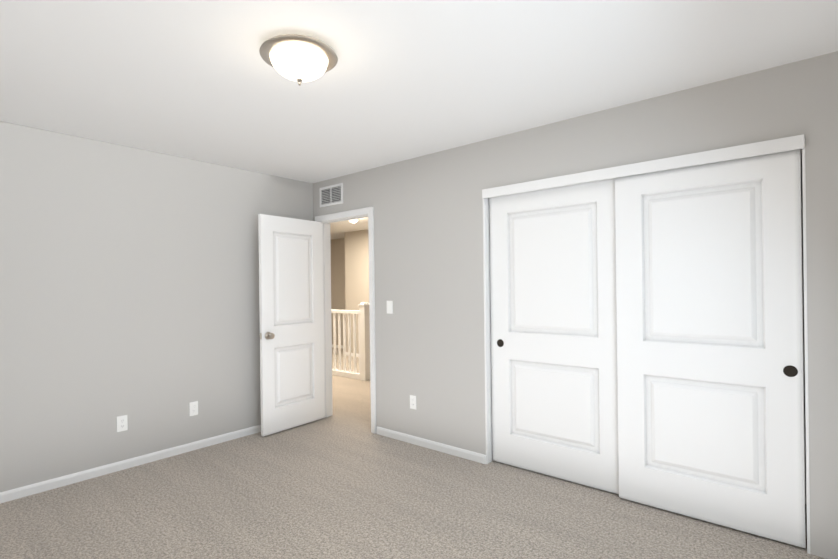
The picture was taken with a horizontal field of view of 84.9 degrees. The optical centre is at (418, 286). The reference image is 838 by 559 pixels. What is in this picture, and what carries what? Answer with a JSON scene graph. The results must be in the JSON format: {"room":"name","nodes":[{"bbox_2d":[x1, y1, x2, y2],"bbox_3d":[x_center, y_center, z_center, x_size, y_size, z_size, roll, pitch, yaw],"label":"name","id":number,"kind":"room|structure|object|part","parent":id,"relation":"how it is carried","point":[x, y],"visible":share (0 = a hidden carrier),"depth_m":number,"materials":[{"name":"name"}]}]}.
{"room":"empty bedroom","nodes":[
{"label":"empty bedroom","id":0,"kind":"room"},
{"bbox_2d":[0,121,312,491],"bbox_3d":[-2.239,0.152,3.543,0.120,2.440,3.640,-1,0,40],"label":"wall","id":1,"kind":"structure","parent":0,"point":[129,282],"depth_m":3.44,"materials":[{"name":"grey paint"}]},
{"bbox_2d":[117,415,127,431],"bbox_3d":[-2.229,1.027,3.442,0.007,0.115,0.070,-1,0,40],"label":"outlet","id":2,"kind":"object","parent":1,"relation":"attached to","point":[122,423],"visible":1,"depth_m":3.44,"materials":[{"name":"white plastic"}]},
{"bbox_2d":[0,424,260,503],"bbox_3d":[-2.173,1.339,3.499,0.013,0.066,3.400,-1,0,40],"label":"baseboard","id":3,"kind":"structure","parent":1,"relation":"attached to","point":[29,490],"depth_m":3.41,"materials":[{"name":"white paint"}]},
{"bbox_2d":[189,401,197,415],"bbox_3d":[-1.889,1.023,3.845,0.007,0.115,0.070,-1,0,40],"label":"outlet","id":4,"kind":"object","parent":1,"relation":"attached to","point":[193,408],"visible":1,"depth_m":3.84,"materials":[{"name":"white plastic"}]},
{"bbox_2d":[331,230,368,353],"bbox_3d":[-1.184,0.140,7.453,6.690,2.440,3.701,-1,0,40],"label":"wall","id":5,"kind":"structure","parent":0,"point":[350,271],"depth_m":9.01,"materials":[{"name":"beige paint"}]},
{"bbox_2d":[332,344,358,356],"bbox_3d":[-1.169,1.327,7.454,6.450,0.066,3.460,-1,0,40],"label":"baseboard","id":6,"kind":"structure","parent":5,"relation":"attached to","point":[357,354],"depth_m":9.06,"materials":[{"name":"white paint"}]},
{"bbox_2d":[0,347,825,558],"bbox_3d":[-1.237,1.410,5.131,9.580,0.100,7.340,-1,0,40],"label":"floor","id":7,"kind":"structure","parent":0,"point":[342,482],"depth_m":2.75,"materials":[{"name":"carpet"}]},
{"bbox_2d":[331,302,369,380],"bbox_3d":[-1.650,0.804,7.411,2.411,1.122,0.150,-1,0,40],"label":"stair railing","id":8,"kind":"object","parent":7,"relation":"on","point":[363,313],"visible":0.19,"depth_m":6.70,"materials":[{"name":"white paint"}]},
{"bbox_2d":[0,0,837,238],"bbox_3d":[-1.269,-1.129,5.131,9.580,0.100,7.340,-1,0,40],"label":"ceiling","id":9,"kind":"structure","parent":0,"point":[204,81],"depth_m":2.28,"materials":[{"name":"white paint"}]},
{"bbox_2d":[259,34,337,85],"bbox_3d":[-0.549,-1.006,2.105,0.348,0.168,0.348,-1,0,40],"label":"light","id":10,"kind":"object","parent":9,"relation":"attached to","point":[299,59],"visible":1,"depth_m":2.02,"materials":[{"name":"white glass"}]},
{"bbox_3d":[-0.549,-1.000,2.105,0.256,0.086,0.256,-1,0,40],"label":"lamp shade","id":11,"kind":"part","parent":10,"relation":"part of","materials":[{"name":"white glass"}]},
{"bbox_2d":[313,51,837,558],"bbox_3d":[0.600,0.116,3.450,4.340,2.440,0.120,-1,0,40],"label":"wall","id":12,"kind":"structure","parent":0,"point":[429,331],"depth_m":3.32,"materials":[{"name":"grey paint"}]},
{"bbox_2d":[258,214,324,436],"bbox_3d":[-1.209,0.345,4.429,0.180,2.006,0.732,-1,0,37],"label":"bedroom door","id":13,"kind":"structure","parent":12,"relation":"in","point":[291,335],"depth_m":4.38,"materials":[{"name":"white paint"}]},
{"bbox_3d":[-1.390,0.447,4.188,0.180,0.066,0.066,-1,0,37],"label":"knob","id":14,"kind":"part","parent":13,"relation":"part of","materials":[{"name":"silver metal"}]},
{"bbox_2d":[319,183,342,207],"bbox_3d":[-0.885,-0.916,4.608,0.358,0.200,0.018,-1,0,40],"label":"air vent","id":15,"kind":"object","parent":12,"relation":"in","point":[331,195],"visible":1,"depth_m":4.60,"materials":[{"name":"white metal"}]},
{"bbox_2d":[315,207,375,433],"bbox_3d":[-0.691,0.310,4.541,0.855,2.086,0.164,-1,0,40],"label":"door frame","id":16,"kind":"structure","parent":12,"relation":"attached to","point":[369,211],"depth_m":4.65,"materials":[{"name":"white paint"}]},
{"bbox_2d":[387,301,392,313],"bbox_3d":[-0.264,0.182,4.095,0.070,0.115,0.010,-1,0,40],"label":"light switch","id":17,"kind":"object","parent":12,"relation":"attached to","point":[389,307],"visible":1,"depth_m":4.09,"materials":[{"name":"white plastic"}]},
{"bbox_2d":[410,395,415,409],"bbox_3d":[-0.051,0.990,3.926,0.070,0.115,0.007,-1,0,40],"label":"outlet","id":18,"kind":"object","parent":12,"relation":"attached to","point":[412,402],"visible":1,"depth_m":3.92,"materials":[{"name":"white plastic"}]},
{"bbox_2d":[376,426,485,463],"bbox_3d":[0.923,1.299,3.104,3.423,0.066,0.013,-1,0,40],"label":"baseboard","id":19,"kind":"structure","parent":12,"relation":"attached to","point":[451,450],"depth_m":3.77,"materials":[{"name":"white paint"}]},
{"bbox_2d":[489,178,618,493],"bbox_3d":[0.925,0.313,3.202,0.957,2.015,0.038,-1,0,40],"label":"closet door","id":20,"kind":"structure","parent":12,"relation":"in","point":[553,332],"depth_m":3.16,"materials":[{"name":"white paint"}]},
{"bbox_3d":[0.611,0.424,3.446,0.058,0.058,0.003,-1,0,40],"label":"handle","id":21,"kind":"part","parent":20,"relation":"part of","materials":[{"name":"black metal"}]},
{"bbox_2d":[482,134,804,198],"bbox_3d":[1.227,-0.707,2.899,1.854,0.066,0.141,-1,0,40],"label":"trim","id":22,"kind":"structure","parent":12,"relation":"attached to","point":[752,149],"depth_m":2.66,"materials":[{"name":"white paint"}]},
{"bbox_2d":[483,148,809,553],"bbox_3d":[1.244,0.303,2.908,1.864,2.050,0.122,-1,0,40],"label":"door frame","id":23,"kind":"structure","parent":12,"relation":"attached to","point":[487,329],"depth_m":3.46,"materials":[{"name":"white paint"}]},
{"bbox_2d":[615,149,805,547],"bbox_3d":[1.588,0.304,2.589,0.891,2.015,0.038,-1,0,40],"label":"closet door","id":24,"kind":"structure","parent":12,"relation":"in","point":[710,342],"depth_m":2.53,"materials":[{"name":"white paint"}]},
{"bbox_3d":[1.880,0.428,2.320,0.058,0.058,0.003,-1,0,40],"label":"handle","id":25,"kind":"part","parent":24,"relation":"part of","materials":[{"name":"black metal"}]},
{"bbox_2d":[800,149,806,503],"bbox_3d":[1.467,0.105,3.222,2.720,2.440,0.650,-1,0,40],"label":"door frame","id":26,"kind":"structure","parent":0,"point":[803,328],"depth_m":2.77,"materials":[{"name":"grey paint"}]}
]}

